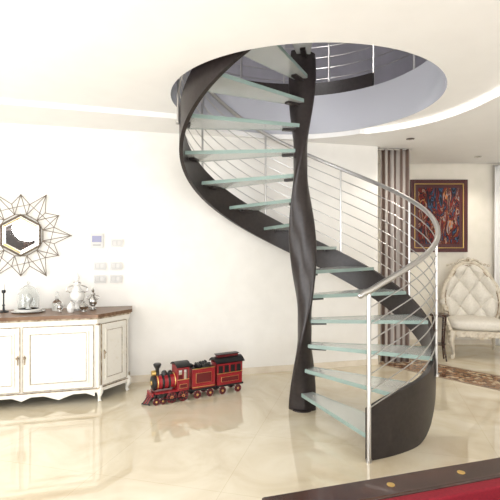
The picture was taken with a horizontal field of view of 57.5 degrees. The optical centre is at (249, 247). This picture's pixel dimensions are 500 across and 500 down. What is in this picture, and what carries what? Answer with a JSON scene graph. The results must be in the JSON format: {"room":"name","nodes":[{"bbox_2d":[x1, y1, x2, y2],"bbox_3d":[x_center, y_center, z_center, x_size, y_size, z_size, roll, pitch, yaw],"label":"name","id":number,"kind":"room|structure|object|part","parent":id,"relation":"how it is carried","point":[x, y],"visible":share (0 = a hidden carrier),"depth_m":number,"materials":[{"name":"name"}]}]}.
{"room":"living room","nodes":[
{"label":"living room","id":0,"kind":"room"},
{"bbox_2d":[0,123,377,375],"bbox_3d":[-1.230,0.070,5.250,5.969,2.900,0.120,0,0,-15],"label":"wall","id":1,"kind":"structure","parent":0,"point":[197,285],"depth_m":5.29,"materials":[{"name":"paint"}]},
{"bbox_2d":[0,194,71,275],"bbox_3d":[-2.430,-0.135,4.832,1.014,0.880,0.034,0,0,-15],"label":"sunburst mirror","id":2,"kind":"object","parent":1,"relation":"attached to","point":[20,235],"visible":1,"depth_m":4.83,"materials":[{"name":"brown metal"}]},
{"bbox_2d":[2,216,38,253],"bbox_3d":[-2.432,-0.135,4.837,0.355,0.410,0.024,0,0,-15],"label":"mirror glass","id":3,"kind":"object","parent":2,"relation":"attached to","point":[20,234],"depth_m":4.83,"materials":[{"name":"clear mirror"}]},
{"bbox_3d":[-2.429,-0.135,4.828,0.393,0.454,0.026,0,0,-15],"label":"hexagon frame","id":4,"kind":"part","parent":2,"relation":"part of","materials":[{"name":"brown metal"}]},
{"bbox_2d":[90,233,102,247],"bbox_3d":[-1.697,-0.080,5.053,0.135,0.165,0.019,0,0,-15],"label":"thermostat","id":5,"kind":"object","parent":1,"relation":"attached to","point":[96,239],"visible":1,"depth_m":5.04,"materials":[{"name":"grey plastic"}]},
{"bbox_2d":[94,262,105,269],"bbox_3d":[-1.666,0.200,5.059,0.125,0.085,0.022,0,0,-15],"label":"light switch","id":6,"kind":"object","parent":1,"relation":"attached to","point":[97,265],"visible":1,"depth_m":5.05,"materials":[{"name":"grey plastic"}]},
{"bbox_2d":[94,275,105,282],"bbox_3d":[-1.666,0.345,5.059,0.125,0.085,0.022,0,0,-15],"label":"light switch","id":7,"kind":"object","parent":1,"relation":"attached to","point":[97,278],"visible":1,"depth_m":5.05,"materials":[{"name":"grey plastic"}]},
{"bbox_2d":[110,262,121,269],"bbox_3d":[-1.501,0.200,5.103,0.125,0.085,0.022,0,0,-15],"label":"light switch","id":8,"kind":"object","parent":1,"relation":"attached to","point":[113,265],"visible":1,"depth_m":5.10,"materials":[{"name":"grey plastic"}]},
{"bbox_2d":[110,275,121,282],"bbox_3d":[-1.501,0.345,5.103,0.125,0.085,0.022,0,0,-15],"label":"light switch","id":9,"kind":"object","parent":1,"relation":"attached to","point":[113,278],"visible":1,"depth_m":5.10,"materials":[{"name":"grey plastic"}]},
{"bbox_2d":[111,239,122,246],"bbox_3d":[-1.490,-0.056,5.106,0.125,0.085,0.022,0,0,-15],"label":"light switch","id":10,"kind":"object","parent":1,"relation":"attached to","point":[114,242],"visible":1,"depth_m":5.10,"materials":[{"name":"grey plastic"}]},
{"bbox_2d":[0,90,499,162],"bbox_3d":[0.275,-1.352,2.050,8.750,0.054,10.200,0,0,0],"label":"ceiling","id":11,"kind":"structure","parent":1,"relation":"attached to","point":[459,137],"depth_m":5.06,"materials":[{"name":"white paint"}]},
{"bbox_2d":[130,359,377,382],"bbox_3d":[-1.214,1.482,5.186,5.969,0.075,0.012,0,0,-15],"label":"baseboard","id":12,"kind":"structure","parent":1,"relation":"attached to","point":[281,368],"depth_m":5.61,"materials":[{"name":"stone"}]},
{"bbox_2d":[378,149,411,361],"bbox_3d":[1.927,0.094,6.060,0.445,2.832,0.064,0,0,0],"label":"striped curtain","id":13,"kind":"object","parent":1,"relation":"hanging from","point":[394,163],"visible":0.69,"depth_m":6.06,"materials":[{"name":"multicoloured fabric"}]},
{"bbox_2d":[0,344,499,499],"bbox_3d":[0.300,1.579,2.100,9.200,0.122,10.800,0,0,0],"label":"floor","id":14,"kind":"structure","parent":0,"point":[247,443],"depth_m":3.62,"materials":[{"name":"stone"}]},
{"bbox_2d":[0,306,131,401],"bbox_3d":[-2.235,1.090,4.579,2.040,0.880,0.611,0,0,-15],"label":"sideboard","id":15,"kind":"object","parent":14,"relation":"on","point":[49,353],"visible":1,"depth_m":4.41,"materials":[{"name":"beige paint"}]},
{"bbox_2d":[0,284,8,312],"bbox_3d":[-2.491,0.508,4.611,0.100,0.282,0.100,0,0,-15],"label":"candlestick","id":16,"kind":"object","parent":15,"relation":"on","point":[3,291],"visible":1,"depth_m":4.60,"materials":[{"name":"black paint"}]},
{"bbox_2d":[11,281,44,313],"bbox_3d":[-2.246,0.491,4.624,0.320,0.315,0.320,0,0,-15],"label":"glass cloche","id":17,"kind":"object","parent":15,"relation":"on","point":[28,299],"visible":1,"depth_m":4.54,"materials":[{"name":"clear glass"}]},
{"bbox_3d":[-2.246,0.640,4.624,0.320,0.018,0.320,0,0,-15],"label":"plate","id":18,"kind":"part","parent":17,"relation":"part of","materials":[{"name":"white ceramic"}]},
{"bbox_2d":[51,292,62,310],"bbox_3d":[-2.013,0.553,4.758,0.110,0.192,0.110,0,0,-15],"label":"decanter","id":19,"kind":"object","parent":15,"relation":"on","point":[54,303],"visible":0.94,"depth_m":4.72,"materials":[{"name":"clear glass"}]},
{"bbox_2d":[57,302,63,312],"bbox_3d":[-1.919,0.598,4.597,0.059,0.102,0.052,0,0,26],"label":"trophy cup","id":20,"kind":"object","parent":15,"relation":"on","point":[59,306],"visible":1,"depth_m":4.58,"materials":[{"name":"silver metal"}]},
{"bbox_2d":[67,301,74,312],"bbox_3d":[-1.805,0.592,4.596,0.084,0.115,0.084,0,0,-15],"label":"ginger jar","id":21,"kind":"object","parent":15,"relation":"on","point":[70,308],"visible":1,"depth_m":4.57,"materials":[{"name":"white ceramic"}]},
{"bbox_2d":[66,272,87,309],"bbox_3d":[-1.815,0.448,4.790,0.169,0.402,0.148,0,0,26],"label":"urn","id":22,"kind":"object","parent":15,"relation":"on","point":[77,295],"visible":0.84,"depth_m":4.75,"materials":[{"name":"white ceramic"}]},
{"bbox_2d":[79,301,87,311],"bbox_3d":[-1.696,0.596,4.656,0.090,0.106,0.090,0,0,-15],"label":"sugar bowl","id":23,"kind":"object","parent":15,"relation":"on","point":[83,306],"visible":1,"depth_m":4.63,"materials":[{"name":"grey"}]},
{"bbox_2d":[86,289,99,309],"bbox_3d":[-1.650,0.528,4.792,0.101,0.241,0.089,0,0,26],"label":"urn","id":24,"kind":"object","parent":15,"relation":"on","point":[92,300],"visible":1,"depth_m":4.77,"materials":[{"name":"grey metal"}]},
{"bbox_2d":[141,351,244,405],"bbox_3d":[-0.577,1.318,4.671,1.085,0.404,0.206,0,0,-29],"label":"train","id":25,"kind":"object","parent":14,"relation":"on","point":[224,369],"visible":1,"depth_m":4.62,"materials":[{"name":"red paint"}]},
{"bbox_2d":[176,43,440,462],"bbox_3d":[0.509,-0.686,4.301,2.399,4.412,2.402,0,0,0],"label":"spiral staircase","id":26,"kind":"structure","parent":14,"relation":"on","point":[398,422],"depth_m":4.22,"materials":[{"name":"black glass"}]},
{"bbox_3d":[0.510,-1.268,4.308,2.403,3.252,2.387,0,0,0],"label":"handrail","id":27,"kind":"part","parent":26,"relation":"part of","materials":[{"name":"silver metal"}]},
{"bbox_2d":[262,457,499,499],"bbox_3d":[1.257,1.109,1.033,2.200,0.822,1.200,0,0,-17],"label":"table","id":28,"kind":"object","parent":14,"relation":"on","point":[477,480],"visible":1,"depth_m":1.33,"materials":[{"name":"brown wood"}]},
{"bbox_2d":[430,312,449,361],"bbox_3d":[2.550,1.198,6.150,0.260,0.627,0.260,0,0,0],"label":"side table","id":29,"kind":"object","parent":14,"relation":"on","point":[442,343],"visible":0.66,"depth_m":6.09,"materials":[{"name":"brown wood"}]},
{"bbox_2d":[440,257,499,358],"bbox_3d":[3.220,0.828,6.554,0.959,1.380,0.907,0,0,14],"label":"tufted armchair","id":30,"kind":"object","parent":14,"relation":"on","point":[470,295],"visible":0.99,"depth_m":6.72,"materials":[{"name":"beige fabric"}]},
{"bbox_3d":[3.277,0.607,6.790,0.836,0.939,0.365,0,0,14],"label":"frame","id":31,"kind":"part","parent":30,"relation":"part of","materials":[{"name":"beige wood"}]},
{"bbox_2d":[445,264,497,316],"bbox_3d":[3.283,0.645,6.811,0.768,0.830,0.363,0,0,14],"label":"cushion","id":32,"kind":"object","parent":30,"relation":"on","point":[470,290],"depth_m":6.78,"materials":[{"name":"beige fabric"}]},
{"bbox_3d":[3.199,1.173,6.478,0.740,0.075,0.685,0,0,14],"label":"seat rail","id":33,"kind":"part","parent":30,"relation":"part of","materials":[{"name":"beige wood"}]},
{"bbox_2d":[447,315,499,331],"bbox_3d":[3.205,1.070,6.499,0.740,0.170,0.660,0,0,14],"label":"seat cushion","id":34,"kind":"object","parent":30,"relation":"on","point":[455,323],"depth_m":6.26,"materials":[{"name":"beige fabric"}]},
{"bbox_2d":[0,0,499,134],"bbox_3d":[0.300,-1.610,2.100,9.000,0.460,10.600,0,0,0],"label":"ceiling","id":35,"kind":"structure","parent":0,"point":[121,54],"depth_m":3.09,"materials":[{"name":"paint"}]},
{"bbox_2d":[225,42,414,95],"bbox_3d":[0.510,-2.325,4.401,2.658,0.971,2.458,0,0,0],"label":"gallery railing","id":36,"kind":"object","parent":35,"relation":"on","point":[367,80],"visible":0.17,"depth_m":5.44,"materials":[{"name":"silver metal"}]},
{"bbox_3d":[0.385,-1.920,5.316,2.009,0.160,0.502,0,0,-7],"label":"kick plate","id":37,"kind":"part","parent":36,"relation":"part of","materials":[{"name":"brown metal"}]},
{"bbox_2d":[366,91,499,131],"bbox_3d":[1.820,-1.352,1.125,0.953,0.020,8.358,0,0,0],"label":"light","id":38,"kind":"object","parent":35,"relation":"in","point":[498,92],"depth_m":4.73,"materials":[{"name":"white"}]},
{"bbox_2d":[188,42,426,84],"bbox_3d":[0.800,-3.160,7.050,7.600,2.640,0.100,0,0,0],"label":"wall","id":39,"kind":"structure","parent":0,"point":[393,70],"depth_m":7.00,"materials":[{"name":"white paint"}]},
{"bbox_2d":[378,163,499,339],"bbox_3d":[3.135,0.070,7.260,3.130,2.900,0.120,0,0,0],"label":"wall","id":40,"kind":"structure","parent":0,"point":[480,177],"depth_m":7.20,"materials":[{"name":"white paint"}]},
{"bbox_2d":[378,340,491,343],"bbox_3d":[3.185,1.482,7.193,3.010,0.075,0.012,0,0,0],"label":"baseboard","id":41,"kind":"structure","parent":40,"relation":"attached to","point":[411,341],"depth_m":7.19,"materials":[{"name":"stone"}]},
{"bbox_2d":[410,180,467,251],"bbox_3d":[2.970,-0.505,7.177,0.900,1.140,0.042,0,0,0],"label":"framed painting","id":42,"kind":"object","parent":40,"relation":"attached to","point":[447,200],"visible":0.94,"depth_m":7.17,"materials":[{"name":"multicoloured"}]},
{"bbox_2d":[492,165,499,345],"bbox_3d":[4.210,0.109,7.080,0.880,2.802,0.082,0,0,0],"label":"sheer curtain","id":43,"kind":"object","parent":40,"relation":"hanging from","point":[497,167],"visible":0.67,"depth_m":7.08,"materials":[{"name":"white fabric"}]}
]}

